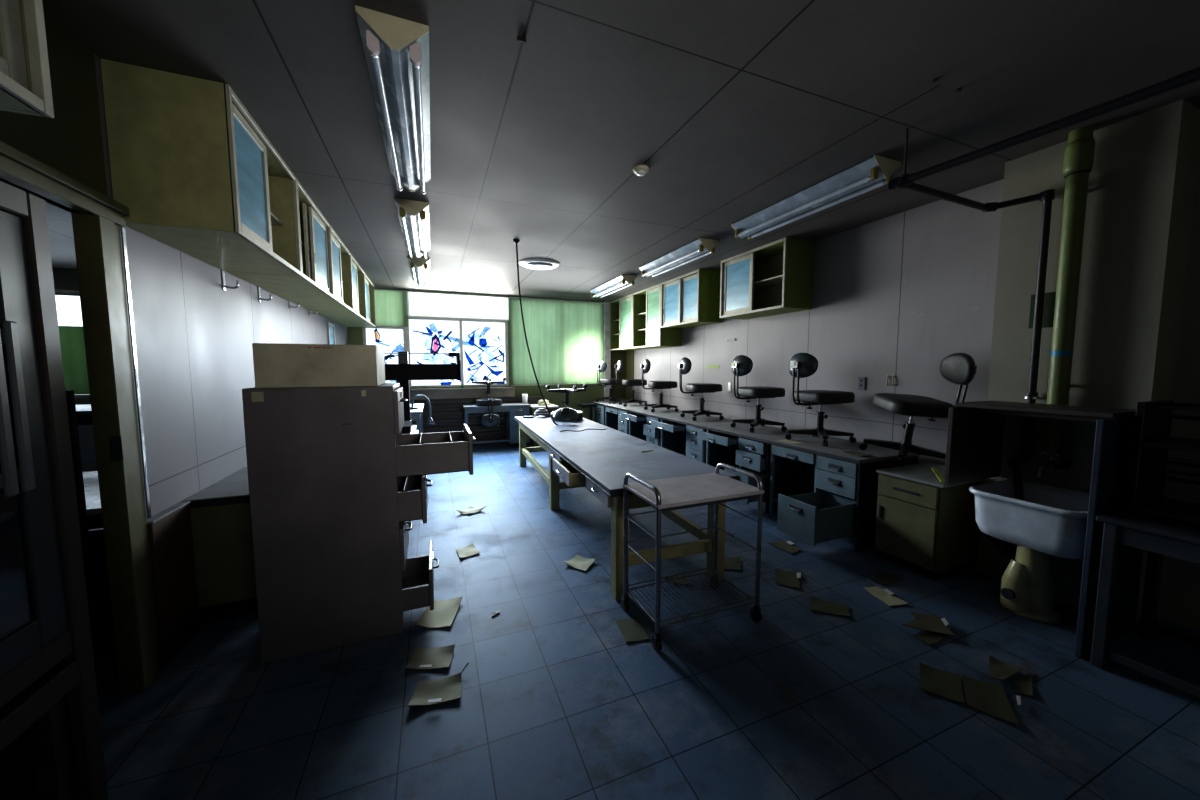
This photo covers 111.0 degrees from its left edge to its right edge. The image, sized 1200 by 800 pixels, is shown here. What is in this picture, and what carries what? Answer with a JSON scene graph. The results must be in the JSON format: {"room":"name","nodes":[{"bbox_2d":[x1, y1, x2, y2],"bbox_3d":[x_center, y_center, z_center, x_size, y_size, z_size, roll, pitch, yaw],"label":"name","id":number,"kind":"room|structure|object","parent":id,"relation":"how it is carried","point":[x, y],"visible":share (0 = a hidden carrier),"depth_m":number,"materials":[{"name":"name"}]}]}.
{"room":"abandoned laboratory","nodes":[
{"label":"abandoned laboratory","id":0,"kind":"room"},
{"bbox_2d":[0,6,347,518],"bbox_3d":[-2.321,-0.130,2.360,0.035,2.690,9.320,-2,5,-22],"label":"wall","id":1,"kind":"structure","parent":0,"point":[194,338],"depth_m":2.14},
{"bbox_2d":[0,0,53,117],"bbox_3d":[-1.249,-0.967,0.223,0.405,0.678,1.490,-2,5,-22],"label":"upper cabinet","id":2,"kind":"object","parent":1,"relation":"attached to","point":[25,82],"visible":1,"depth_m":0.96,"materials":[{"name":"wood"}]},
{"bbox_2d":[0,140,159,695],"bbox_3d":[-1.831,0.261,1.265,0.099,2.085,1.270,-2,5,-22],"label":"door frame","id":3,"kind":"structure","parent":1,"relation":"in","point":[96,231],"depth_m":1.71,"materials":[{"name":"green paint"}]},
{"bbox_2d":[100,58,301,275],"bbox_3d":[-2.076,-1.142,2.292,0.425,0.658,1.009,-2,5,-22],"label":"upper cabinet","id":4,"kind":"object","parent":1,"relation":"attached to","point":[195,173],"visible":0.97,"depth_m":1.87,"materials":[{"name":"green wood"}]},
{"bbox_2d":[271,213,283,225],"bbox_3d":[-2.108,-1.141,2.279,0.328,0.016,0.971,-2,5,-22],"label":"shelf","id":5,"kind":"object","parent":4,"relation":"attached to","point":[275,221],"depth_m":2.71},
{"bbox_2d":[226,178,333,298],"bbox_3d":[-2.454,-1.216,3.225,0.425,0.658,1.009,-2,5,-22],"label":"upper cabinet","id":6,"kind":"object","parent":1,"relation":"attached to","point":[316,280],"visible":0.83,"depth_m":3.29,"materials":[{"name":"brown wood"}]},
{"bbox_2d":[280,225,353,311],"bbox_3d":[-2.833,-1.291,4.159,0.425,0.658,1.009,-2,5,-22],"label":"upper cabinet","id":7,"kind":"object","parent":1,"relation":"attached to","point":[342,301],"visible":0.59,"depth_m":4.21,"materials":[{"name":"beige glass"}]},
{"bbox_2d":[327,322,335,343],"bbox_3d":[-3.573,-0.527,5.516,0.019,0.980,0.350,-2,5,-22],"label":"wall mirror","id":8,"kind":"object","parent":1,"relation":"attached to","point":[330,327],"visible":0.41,"depth_m":5.47,"materials":[{"name":"mirror"}]},
{"bbox_2d":[310,254,366,320],"bbox_3d":[-3.211,-1.365,5.092,0.425,0.658,1.009,-2,5,-22],"label":"upper cabinet","id":9,"kind":"object","parent":1,"relation":"attached to","point":[358,275],"visible":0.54,"depth_m":5.17,"materials":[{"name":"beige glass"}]},
{"bbox_2d":[332,274,375,327],"bbox_3d":[-3.588,-1.439,6.026,0.425,0.658,1.009,-2,5,-22],"label":"upper cabinet","id":10,"kind":"object","parent":1,"relation":"attached to","point":[369,287],"visible":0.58,"depth_m":6.11,"materials":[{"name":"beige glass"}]},
{"bbox_2d":[52,268,603,471],"bbox_3d":[-4.396,-0.467,6.599,10.800,2.690,0.120,-2,5,-22],"label":"wall","id":11,"kind":"structure","parent":0,"point":[595,391],"depth_m":6.95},
{"bbox_2d":[55,289,89,397],"bbox_3d":[-6.846,-0.744,5.564,2.100,1.420,0.060,-2,5,-22],"label":"window","id":12,"kind":"structure","parent":11,"relation":"in","point":[69,313],"depth_m":5.46,"materials":[{"name":"glass"}]},
{"bbox_2d":[55,292,89,394],"bbox_3d":[-6.816,-0.742,5.489,2.000,1.334,0.040,-2,5,-22],"label":"blind","id":13,"kind":"object","parent":12,"relation":"attached to","point":[72,343],"visible":0.02,"depth_m":5.45,"materials":[{"name":"green fabric"}]},
{"bbox_2d":[362,291,508,387],"bbox_3d":[-2.789,-1.034,7.183,2.350,1.620,0.060,-2,5,-22],"label":"window","id":14,"kind":"structure","parent":11,"relation":"in","point":[482,345],"depth_m":7.27,"materials":[{"name":"glass"}]},
{"bbox_2d":[374,288,407,327],"bbox_3d":[-3.548,-1.507,6.762,0.720,0.618,0.024,-2,5,-22],"label":"blind","id":15,"kind":"object","parent":14,"relation":"attached to","point":[391,306],"visible":0.67,"depth_m":6.80,"materials":[{"name":"fabric"}]},
{"bbox_2d":[408,291,508,320],"bbox_3d":[-2.431,-1.635,7.207,1.650,0.438,0.024,-2,5,-22],"label":"blind","id":16,"kind":"object","parent":14,"relation":"attached to","point":[422,304],"visible":1,"depth_m":7.19,"materials":[{"name":"fabric"}]},
{"bbox_2d":[410,387,514,399],"bbox_3d":[-2.765,-0.110,7.081,2.560,0.175,0.258,-2,5,-22],"label":"window sill","id":17,"kind":"structure","parent":11,"relation":"attached to","point":[474,392],"depth_m":7.12,"materials":[{"name":"grey paint"}]},
{"bbox_2d":[509,297,603,385],"bbox_3d":[-0.787,-1.098,7.910,1.870,1.628,0.028,-2,5,-22],"label":"curtain","id":18,"kind":"object","parent":11,"relation":"attached to","point":[565,338],"visible":0.92,"depth_m":7.88,"materials":[{"name":"fabric"}]},
{"bbox_2d":[604,302,610,400],"bbox_3d":[0.148,-0.616,8.335,0.130,2.690,0.049,-2,5,-22],"label":"trim","id":19,"kind":"structure","parent":11,"relation":"attached to","point":[607,353],"depth_m":8.27,"materials":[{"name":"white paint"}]},
{"bbox_2d":[42,0,1199,301],"bbox_3d":[-2.539,-1.513,2.162,11.200,0.100,9.520,-2,5,-22],"label":"ceiling","id":20,"kind":"structure","parent":0,"point":[733,109],"depth_m":2.03,"materials":[{"name":"paint"}]},
{"bbox_2d":[355,5,430,194],"bbox_3d":[-1.013,-1.400,2.145,0.244,0.129,1.346,-2,5,-22],"label":"light fixture","id":21,"kind":"object","parent":20,"relation":"attached to","point":[396,49],"visible":1,"depth_m":1.79,"materials":[{"name":"silver metal"}]},
{"bbox_2d":[366,30,379,55],"bbox_3d":[-0.841,-1.322,1.530,0.042,0.071,0.022,-2,5,-22],"label":"socket","id":22,"kind":"object","parent":21,"relation":"attached to","point":[372,39],"depth_m":1.52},
{"bbox_2d":[409,43,421,65],"bbox_3d":[-0.707,-1.326,1.583,0.042,0.071,0.022,-2,5,-22],"label":"socket","id":23,"kind":"object","parent":21,"relation":"attached to","point":[415,51],"depth_m":1.58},
{"bbox_2d":[394,198,429,258],"bbox_3d":[-1.708,-1.533,3.822,0.244,0.129,1.346,-2,5,-22],"label":"light fixture","id":24,"kind":"object","parent":20,"relation":"attached to","point":[413,215],"visible":1,"depth_m":3.51,"materials":[{"name":"silver metal"}]},
{"bbox_2d":[407,256,430,287],"bbox_3d":[-2.379,-1.664,5.465,0.244,0.129,1.346,-2,5,-22],"label":"light fixture","id":25,"kind":"object","parent":20,"relation":"attached to","point":[419,267],"visible":1,"depth_m":5.16,"materials":[{"name":"silver metal"}]},
{"bbox_2d":[513,239,557,424],"bbox_3d":[-0.682,-0.663,4.544,0.068,1.986,0.681,3,6,33],"label":"hanging cable","id":26,"kind":"object","parent":20,"relation":"hanging from","point":[516,241],"visible":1,"depth_m":4.38,"materials":[{"name":"black plastic"}]},
{"bbox_2d":[519,258,559,269],"bbox_3d":[-0.755,-1.682,5.153,0.510,0.050,0.510,-2,5,-22],"label":"ceiling light","id":27,"kind":"object","parent":20,"relation":"in","point":[530,263],"visible":1,"depth_m":5.05,"materials":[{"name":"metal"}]},
{"bbox_2d":[590,274,636,297],"bbox_3d":[0.178,-1.745,6.407,0.244,0.129,1.266,-2,5,-22],"label":"light fixture","id":28,"kind":"object","parent":20,"relation":"attached to","point":[616,283],"visible":1,"depth_m":6.19,"materials":[{"name":"silver metal"}]},
{"bbox_2d":[633,165,648,175],"bbox_3d":[0.267,-1.491,2.694,0.104,0.040,0.104,-2,5,-22],"label":"smoke detector","id":29,"kind":"object","parent":20,"relation":"attached to","point":[639,170],"visible":1,"depth_m":2.67,"materials":[{"name":"white plastic"}]},
{"bbox_2d":[639,238,718,277],"bbox_3d":[0.862,-1.617,4.796,0.244,0.129,1.316,-2,5,-22],"label":"light fixture","id":30,"kind":"object","parent":20,"relation":"attached to","point":[699,246],"visible":1,"depth_m":4.58,"materials":[{"name":"silver metal"}]},
{"bbox_2d":[731,155,900,239],"bbox_3d":[1.549,-1.489,3.181,0.244,0.129,1.316,-2,5,-22],"label":"light fixture","id":31,"kind":"object","parent":20,"relation":"attached to","point":[877,168],"visible":0.94,"depth_m":2.95,"materials":[{"name":"silver metal"}]},
{"bbox_2d":[870,167,878,180],"bbox_3d":[1.716,-1.411,2.579,0.042,0.071,0.022,-2,5,-22],"label":"socket","id":32,"kind":"object","parent":31,"relation":"attached to","point":[874,171],"depth_m":2.57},
{"bbox_2d":[888,68,1199,499],"bbox_3d":[2.667,-0.325,1.066,1.054,2.115,3.206,-2,5,-22],"label":"pipe","id":33,"kind":"object","parent":20,"relation":"hanging from","point":[906,181],"visible":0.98,"depth_m":2.37,"materials":[{"name":"metal"}]},
{"bbox_2d":[611,350,633,400],"bbox_3d":[0.452,-0.613,8.291,0.340,2.690,0.360,-2,5,-22],"label":"wall","id":34,"kind":"structure","parent":0,"point":[627,357],"depth_m":8.43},
{"bbox_2d":[83,443,1199,799],"bbox_3d":[-2.533,1.268,2.386,11.200,0.100,9.520,-2,5,-22],"label":"floor","id":35,"kind":"structure","parent":0,"point":[797,702],"depth_m":1.78,"materials":[{"name":"tile"}]},
{"bbox_2d":[0,180,108,799],"bbox_3d":[-1.229,0.479,0.317,0.417,1.800,1.435,-2,5,-22],"label":"sliding door","id":36,"kind":"structure","parent":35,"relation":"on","point":[51,743],"depth_m":0.96,"materials":[{"name":"grey metal"}]},
{"bbox_2d":[76,404,92,424],"bbox_3d":[-4.878,0.615,3.267,1.950,1.070,0.800,-2,5,-22],"label":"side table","id":37,"kind":"object","parent":35,"relation":"on","point":[84,414],"visible":0.02,"depth_m":3.19,"materials":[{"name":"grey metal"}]},
{"bbox_2d":[65,390,109,662],"bbox_3d":[-2.758,0.615,1.783,0.775,1.300,0.190,-2,5,-22],"label":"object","id":38,"kind":"object","parent":35,"relation":"on","point":[99,650],"visible":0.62,"depth_m":1.92,"materials":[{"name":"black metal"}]},
{"bbox_2d":[83,471,114,640],"bbox_3d":[-3.157,0.868,2.388,1.370,0.700,1.050,-2,5,-22],"label":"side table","id":39,"kind":"object","parent":35,"relation":"on","point":[91,483],"visible":0.02,"depth_m":2.10,"materials":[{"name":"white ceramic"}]},
{"bbox_2d":[147,501,199,668],"bbox_3d":[-2.113,0.892,2.043,0.044,0.702,0.317,-2,5,-22],"label":"cabinet","id":40,"kind":"object","parent":35,"relation":"on","point":[170,538],"visible":0.82,"depth_m":2.01,"materials":[{"name":"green wood"}]},
{"bbox_2d":[182,466,257,622],"bbox_3d":[-2.205,0.834,2.768,0.418,0.703,1.095,-2,5,-22],"label":"base cabinet","id":41,"kind":"object","parent":35,"relation":"on","point":[220,512],"visible":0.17,"depth_m":2.27,"materials":[{"name":"wood"}]},
{"bbox_2d":[182,495,249,507],"bbox_3d":[-2.205,0.506,2.742,0.418,0.040,1.095,-2,5,-22],"label":"countertop","id":42,"kind":"structure","parent":41,"relation":"on","point":[236,499],"depth_m":2.22,"materials":[{"name":"rubber"}]},
{"bbox_2d":[242,383,475,662],"bbox_3d":[-1.219,0.567,2.304,1.021,1.305,0.461,-2,5,-22],"label":"filing cabinet","id":43,"kind":"object","parent":35,"relation":"on","point":[336,484],"visible":0.99,"depth_m":2.03,"materials":[{"name":"beige metal"}]},
{"bbox_2d":[252,343,384,387],"bbox_3d":[-1.412,-0.177,2.135,0.495,0.204,0.371,-2,5,-22],"label":"storage box","id":44,"kind":"object","parent":43,"relation":"on","point":[275,365],"visible":1,"depth_m":1.96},
{"bbox_2d":[408,425,416,525],"bbox_3d":[-2.192,0.714,4.145,0.620,0.720,1.400,-2,5,-22],"label":"side table","id":45,"kind":"object","parent":35,"relation":"on","point":[413,427],"visible":0.06,"depth_m":4.67,"materials":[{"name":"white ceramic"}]},
{"bbox_2d":[384,352,460,433],"bbox_3d":[-1.834,-0.062,4.120,0.835,0.830,0.280,-2,5,-22],"label":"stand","id":46,"kind":"object","parent":45,"relation":"on","point":[402,372],"visible":0.7,"depth_m":4.04,"materials":[{"name":"black metal"}]},
{"bbox_2d":[410,403,423,432],"bbox_3d":[-2.735,0.536,5.507,0.720,0.860,1.250,-2,5,-22],"label":"side table","id":47,"kind":"object","parent":35,"relation":"on","point":[416,414],"visible":0.27,"depth_m":5.06,"materials":[{"name":"grey metal"}]},
{"bbox_2d":[410,395,434,424],"bbox_3d":[-2.341,0.126,5.391,0.340,0.393,0.140,-2,5,-22],"label":"desk lamp","id":48,"kind":"object","parent":47,"relation":"on","point":[430,421],"visible":0.92,"depth_m":5.40,"materials":[{"name":"grey metal"}]},
{"bbox_2d":[406,644,454,669],"bbox_3d":[-0.808,1.236,1.982,0.206,0.019,0.151,0,5,-4],"label":"envelope","id":49,"kind":"object","parent":35,"relation":"on","point":[439,657],"visible":1,"depth_m":1.98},
{"bbox_2d":[407,673,460,705],"bbox_3d":[-0.700,1.250,1.770,0.207,0.024,0.150,-1,5,-13],"label":"envelope","id":50,"kind":"object","parent":35,"relation":"on","point":[435,691],"visible":1,"depth_m":1.78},
{"bbox_2d":[415,596,461,627],"bbox_3d":[-0.909,1.203,2.342,0.188,0.027,0.265,-1,5,-5],"label":"paper sheet","id":51,"kind":"object","parent":35,"relation":"on","point":[444,612],"visible":0.94,"depth_m":2.33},
{"bbox_2d":[456,543,479,557],"bbox_3d":[-1.010,1.145,3.125,0.151,0.017,0.194,-3,6,-33],"label":"paper sheet","id":52,"kind":"object","parent":35,"relation":"on","point":[470,550],"visible":1,"depth_m":3.12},
{"bbox_2d":[410,395,544,445],"bbox_3d":[-2.470,0.395,7.248,3.040,0.860,0.230,-2,5,-22],"label":"heater cover","id":53,"kind":"object","parent":35,"relation":"on","point":[447,415],"visible":0.17,"depth_m":7.20,"materials":[{"name":"black metal"}]},
{"bbox_2d":[462,403,530,443],"bbox_3d":[-1.792,0.455,7.176,1.100,0.750,0.420,-2,5,-22],"label":"desk","id":54,"kind":"object","parent":35,"relation":"on","point":[512,410],"visible":0.56,"depth_m":7.08,"materials":[{"name":"silver metal"}]},
{"bbox_2d":[470,378,505,426],"bbox_3d":[-1.905,0.030,7.045,0.516,0.813,0.559,1,5,13],"label":"chair","id":55,"kind":"object","parent":54,"relation":"on","point":[488,420],"visible":1,"depth_m":6.88,"materials":[{"name":"black plastic"}]},
{"bbox_2d":[528,404,558,446],"bbox_3d":[-1.026,0.452,7.376,0.450,0.720,0.522,-2,5,-22],"label":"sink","id":56,"kind":"object","parent":35,"relation":"on","point":[533,407],"visible":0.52,"depth_m":7.15,"materials":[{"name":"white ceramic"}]},
{"bbox_2d":[563,555,594,570],"bbox_3d":[-0.136,1.154,2.938,0.192,0.026,0.165,3,6,34],"label":"paper sheet","id":57,"kind":"object","parent":35,"relation":"on","point":[578,562],"visible":1,"depth_m":2.93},
{"bbox_2d":[592,401,634,429],"bbox_3d":[0.275,0.401,8.046,0.716,0.710,0.626,-2,5,-22],"label":"desk","id":58,"kind":"object","parent":35,"relation":"on","point":[612,419],"visible":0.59,"depth_m":7.73,"materials":[{"name":"metal"}]},
{"bbox_2d":[596,360,624,403],"bbox_3d":[0.170,-0.356,7.947,0.562,0.814,0.465,-3,6,-36],"label":"chair","id":59,"kind":"object","parent":58,"relation":"on","point":[601,366],"visible":0.94,"depth_m":7.81,"materials":[{"name":"black plastic"}]},
{"bbox_2d":[514,416,737,600],"bbox_3d":[-0.201,0.711,4.264,0.976,0.700,3.728,-2,5,-20],"label":"work table","id":60,"kind":"object","parent":35,"relation":"on","point":[598,461],"visible":0.88,"depth_m":3.00,"materials":[{"name":"wood"}]},
{"bbox_2d":[546,384,586,421],"bbox_3d":[-0.462,0.036,5.376,0.483,0.465,0.724,1,5,11],"label":"chair","id":61,"kind":"object","parent":60,"relation":"on","point":[566,414],"visible":1,"depth_m":5.23,"materials":[{"name":"leather"}]},
{"bbox_2d":[616,616,649,641],"bbox_3d":[0.172,1.222,2.199,0.127,0.008,0.194,-1,5,-13],"label":"envelope","id":62,"kind":"object","parent":35,"relation":"on","point":[632,629],"visible":1,"depth_m":2.19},
{"bbox_2d":[604,403,662,440],"bbox_3d":[0.578,0.460,7.295,0.716,0.710,0.990,-2,5,-22],"label":"desk","id":63,"kind":"object","parent":35,"relation":"on","point":[623,424],"visible":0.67,"depth_m":6.87,"materials":[{"name":"metal"}]},
{"bbox_2d":[614,360,646,406],"bbox_3d":[0.542,-0.308,7.349,0.562,0.814,0.465,-1,5,-6],"label":"chair","id":64,"kind":"object","parent":63,"relation":"on","point":[628,382],"visible":0.97,"depth_m":7.24,"materials":[{"name":"leather"}]},
{"bbox_2d":[621,408,692,453],"bbox_3d":[0.884,0.536,6.341,0.866,0.710,1.006,-2,5,-22],"label":"desk","id":65,"kind":"object","parent":35,"relation":"on","point":[676,441],"visible":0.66,"depth_m":5.95,"materials":[{"name":"metal"}]},
{"bbox_2d":[640,359,678,411],"bbox_3d":[0.909,-0.236,6.443,0.562,0.814,0.465,-1,5,-6],"label":"chair","id":66,"kind":"object","parent":65,"relation":"on","point":[645,366],"visible":1,"depth_m":6.33,"materials":[{"name":"leather"}]},
{"bbox_2d":[621,463,763,650],"bbox_3d":[0.502,0.808,2.300,0.659,0.817,0.430,-2,5,-22],"label":"trolley","id":67,"kind":"object","parent":35,"relation":"on","point":[668,494],"visible":1,"depth_m":2.24,"materials":[{"name":"metal"}]},
{"bbox_2d":[627,566,755,627],"bbox_3d":[0.505,1.085,2.317,0.611,0.035,0.377,-2,5,-22],"label":"wire shelf","id":68,"kind":"object","parent":67,"relation":"attached to","point":[658,623],"depth_m":2.29,"materials":[{"name":"metal"}]},
{"bbox_2d":[651,415,745,469],"bbox_3d":[1.258,0.612,5.391,0.886,0.710,1.031,-2,5,-22],"label":"desk","id":69,"kind":"object","parent":35,"relation":"on","point":[695,447],"visible":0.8,"depth_m":5.02,"materials":[{"name":"metal"}]},
{"bbox_2d":[677,357,723,420],"bbox_3d":[1.306,-0.158,5.462,0.562,0.814,0.465,-1,5,-8],"label":"chair","id":70,"kind":"object","parent":69,"relation":"on","point":[684,367],"visible":1,"depth_m":5.35,"materials":[{"name":"black plastic"}]},
{"bbox_2d":[724,556,740,569],"bbox_3d":[0.899,1.155,2.936,0.216,0.019,0.187,1,5,10],"label":"envelope","id":71,"kind":"object","parent":35,"relation":"on","point":[730,563],"visible":0.61,"depth_m":2.92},
{"bbox_2d":[697,423,814,512],"bbox_3d":[1.622,0.687,4.452,0.916,0.710,0.981,-2,5,-22],"label":"desk","id":72,"kind":"object","parent":35,"relation":"on","point":[792,477],"visible":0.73,"depth_m":4.07,"materials":[{"name":"metal"}]},
{"bbox_2d":[731,355,786,432],"bbox_3d":[1.689,-0.082,4.508,0.566,0.814,0.443,-1,5,-12],"label":"chair","id":73,"kind":"object","parent":72,"relation":"on","point":[742,365],"visible":1,"depth_m":4.39,"materials":[{"name":"leather"}]},
{"bbox_2d":[770,540,800,552],"bbox_3d":[1.458,1.134,3.205,0.169,0.015,0.201,-3,5,-29],"label":"envelope","id":74,"kind":"object","parent":35,"relation":"on","point":[779,544],"visible":1,"depth_m":3.20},
{"bbox_2d":[775,569,800,587],"bbox_3d":[1.238,1.175,2.723,0.158,0.014,0.225,2,5,26],"label":"envelope","id":75,"kind":"object","parent":35,"relation":"on","point":[785,578],"visible":1,"depth_m":2.72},
{"bbox_2d":[810,596,849,616],"bbox_3d":[1.330,1.202,2.388,0.198,0.011,0.155,2,5,28],"label":"envelope","id":76,"kind":"object","parent":35,"relation":"on","point":[816,604],"visible":1,"depth_m":2.39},
{"bbox_2d":[768,436,919,551],"bbox_3d":[1.883,0.760,3.541,1.116,0.710,0.901,-2,5,-22],"label":"desk","id":77,"kind":"object","parent":35,"relation":"on","point":[842,503],"visible":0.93,"depth_m":3.17,"materials":[{"name":"metal"}]},
{"bbox_2d":[785,353,855,445],"bbox_3d":[1.991,-0.023,3.766,0.568,0.814,0.448,-2,5,-26],"label":"chair","id":78,"kind":"object","parent":77,"relation":"on","point":[801,365],"visible":1,"depth_m":3.67,"materials":[{"name":"leather"}]},
{"bbox_2d":[863,586,908,605],"bbox_3d":[1.737,1.190,2.513,0.132,0.014,0.205,-1,5,-9],"label":"paper sheet","id":79,"kind":"object","parent":35,"relation":"on","point":[885,595],"visible":1,"depth_m":2.50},
{"bbox_2d":[871,571,901,584],"bbox_3d":[1.882,1.171,2.711,0.214,0.019,0.114,-4,6,-38],"label":"envelope","id":80,"kind":"object","parent":35,"relation":"on","point":[882,578],"visible":1,"depth_m":2.71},
{"bbox_2d":[910,611,935,618],"bbox_3d":[1.812,1.211,2.272,0.131,0.010,0.121,1,5,11],"label":"envelope","id":81,"kind":"object","parent":35,"relation":"on","point":[916,615],"visible":0.44,"depth_m":2.31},
{"bbox_2d":[902,615,954,635],"bbox_3d":[1.749,1.198,2.236,0.237,0.013,0.171,2,5,21],"label":"envelope","id":82,"kind":"object","parent":81,"relation":"on","point":[935,624],"visible":1,"depth_m":2.20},
{"bbox_2d":[913,633,944,645],"bbox_3d":[1.704,1.223,2.131,0.144,0.008,0.084,-2,5,-22],"label":"envelope","id":83,"kind":"object","parent":35,"relation":"on","point":[930,639],"visible":1,"depth_m":2.12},
{"bbox_2d":[875,462,986,580],"bbox_3d":[2.349,0.817,2.919,0.618,0.693,0.428,-2,5,-22],"label":"base cabinet","id":84,"kind":"object","parent":35,"relation":"on","point":[928,527],"depth_m":2.75,"materials":[{"name":"green paint"}]},
{"bbox_2d":[859,353,976,466],"bbox_3d":[2.373,0.066,3.073,0.584,0.823,0.502,0,5,-3],"label":"chair","id":85,"kind":"object","parent":84,"relation":"on","point":[957,368],"visible":0.8,"depth_m":2.97,"materials":[{"name":"leather"}]},
{"bbox_2d":[940,353,972,384],"bbox_3d":[2.568,-0.224,2.962,0.055,0.228,0.315,1,5,8],"label":"backrest cushion","id":86,"kind":"object","parent":85,"relation":"on","point":[957,368],"depth_m":2.94,"materials":[{"name":"grey leather"}]},
{"bbox_2d":[920,663,964,703],"bbox_3d":[1.506,1.247,1.825,0.147,0.012,0.205,3,6,37],"label":"envelope","id":87,"kind":"object","parent":35,"relation":"on","point":[945,684],"visible":1,"depth_m":1.82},
{"bbox_2d":[962,675,1020,724],"bbox_3d":[1.646,1.253,1.739,0.184,0.014,0.234,4,6,43],"label":"envelope","id":88,"kind":"object","parent":35,"relation":"on","point":[991,699],"visible":1,"depth_m":1.73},
{"bbox_2d":[989,655,1021,679],"bbox_3d":[1.830,1.232,1.868,0.180,0.013,0.110,-4,6,-43],"label":"envelope","id":89,"kind":"object","parent":35,"relation":"on","point":[999,670],"visible":1,"depth_m":1.88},
{"bbox_2d":[1013,672,1032,695],"bbox_3d":[1.878,1.246,1.832,0.217,0.010,0.059,-5,6,-44],"label":"envelope","id":90,"kind":"object","parent":35,"relation":"on","point":[1023,686],"visible":1,"depth_m":1.80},
{"bbox_2d":[969,479,1089,623],"bbox_3d":[2.469,0.865,2.307,0.585,0.696,0.495,-2,5,-22],"label":"sink","id":91,"kind":"object","parent":35,"relation":"on","point":[1051,520],"visible":0.88,"depth_m":2.28,"materials":[{"name":"white ceramic"}]},
{"bbox_2d":[969,479,1089,558],"bbox_3d":[2.448,0.653,2.282,0.540,0.271,0.495,-2,5,-22],"label":"basin","id":92,"kind":"object","parent":91,"relation":"in","point":[1051,520],"depth_m":2.22,"materials":[{"name":"white ceramic"}]},
{"bbox_2d":[944,401,1142,658],"bbox_3d":[2.453,0.620,2.326,0.585,1.180,0.628,-2,5,-22],"label":"surround","id":93,"kind":"object","parent":35,"relation":"on","point":[975,432],"visible":0.86,"depth_m":2.08,"materials":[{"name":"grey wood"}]},
{"bbox_2d":[955,401,1135,417],"bbox_3d":[2.436,0.045,2.273,0.370,0.024,0.628,-2,5,-22],"label":"shelf","id":94,"kind":"object","parent":93,"relation":"attached to","point":[1069,411],"depth_m":2.18,"materials":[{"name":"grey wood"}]},
{"bbox_2d":[1090,508,1199,697],"bbox_3d":[2.781,0.921,1.475,0.600,0.715,1.210,-2,5,-22],"label":"desk","id":95,"kind":"object","parent":35,"relation":"on","point":[1160,536],"visible":0.81,"depth_m":1.87,"materials":[{"name":"grey metal"}]},
{"bbox_2d":[1126,400,1199,523],"bbox_3d":[2.750,0.292,1.594,0.330,0.520,0.805,-2,5,-22],"label":"rack","id":96,"kind":"object","parent":95,"relation":"on","point":[1152,441],"visible":1,"depth_m":1.91,"materials":[{"name":"black metal"}]},
{"bbox_2d":[1134,498,1199,523],"bbox_3d":[2.750,0.521,1.612,0.330,0.022,0.753,-2,5,-22],"label":"shelf","id":97,"kind":"object","parent":96,"relation":"attached to","point":[1165,507],"depth_m":1.87,"materials":[{"name":"brown wood"}]},
{"bbox_2d":[1141,437,1199,452],"bbox_3d":[2.750,0.222,1.588,0.330,0.022,0.753,-2,5,-22],"label":"shelf","id":98,"kind":"object","parent":96,"relation":"attached to","point":[1172,443],"depth_m":1.85,"materials":[{"name":"brown wood"}]},
{"bbox_2d":[634,161,1199,631],"bbox_3d":[2.332,-0.290,4.231,0.100,2.690,9.320,-2,5,-22],"label":"wall","id":99,"kind":"structure","parent":0,"point":[902,293],"depth_m":3.55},
{"bbox_2d":[610,294,642,350],"bbox_3d":[0.561,-1.444,7.873,0.391,0.963,1.022,-2,5,-22],"label":"upper cabinet","id":100,"kind":"object","parent":99,"relation":"attached to","point":[621,308],"visible":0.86,"depth_m":7.81,"materials":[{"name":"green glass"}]},
{"bbox_2d":[632,283,681,348],"bbox_3d":[0.938,-1.370,6.943,0.391,0.963,0.975,-2,5,-22],"label":"upper cabinet","id":101,"kind":"object","parent":99,"relation":"attached to","point":[647,332],"visible":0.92,"depth_m":6.78,"materials":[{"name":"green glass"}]},
{"bbox_2d":[661,269,721,328],"bbox_3d":[1.307,-1.434,6.018,0.391,0.688,0.985,-2,5,-22],"label":"upper cabinet","id":102,"kind":"object","parent":99,"relation":"attached to","point":[692,299],"visible":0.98,"depth_m":5.75,"materials":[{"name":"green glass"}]},
{"bbox_2d":[720,237,814,319],"bbox_3d":[1.848,-1.325,4.683,0.391,0.693,1.010,-2,5,-22],"label":"upper cabinet","id":103,"kind":"object","parent":99,"relation":"attached to","point":[776,277],"visible":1,"depth_m":4.66,"materials":[{"name":"green wood"}]},
{"bbox_2d":[753,275,782,289],"bbox_3d":[1.880,-1.326,4.696,0.294,0.016,0.972,-2,5,-22],"label":"shelf","id":104,"kind":"object","parent":103,"relation":"attached to","point":[773,282],"depth_m":4.66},
{"bbox_2d":[975,99,1199,621],"bbox_3d":[2.862,-0.151,2.485,0.330,2.690,0.674,-2,5,-22],"label":"wall","id":105,"kind":"structure","parent":0,"point":[1143,177],"depth_m":2.26,"materials":[{"name":"paint"}]},
{"bbox_2d":[1028,292,1055,327],"bbox_3d":[2.669,-0.538,2.475,0.007,0.205,0.134,-2,5,-22],"label":"wall plate","id":106,"kind":"object","parent":105,"relation":"attached to","point":[1049,298],"visible":0.58,"depth_m":2.46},
{"bbox_2d":[1035,451,1070,477],"bbox_3d":[2.645,0.382,2.411,0.166,0.145,0.099,-2,5,-22],"label":"faucet","id":107,"kind":"object","parent":105,"relation":"attached to","point":[1056,462],"visible":1,"depth_m":2.41,"materials":[{"name":"metal"}]},
{"bbox_2d":[1042,125,1094,452],"bbox_3d":[2.653,-0.590,2.338,0.125,1.790,0.112,1,5,10],"label":"drain pipe","id":108,"kind":"object","parent":105,"relation":"attached to","point":[1079,152],"visible":1,"depth_m":2.31,"materials":[{"name":"green plastic"}]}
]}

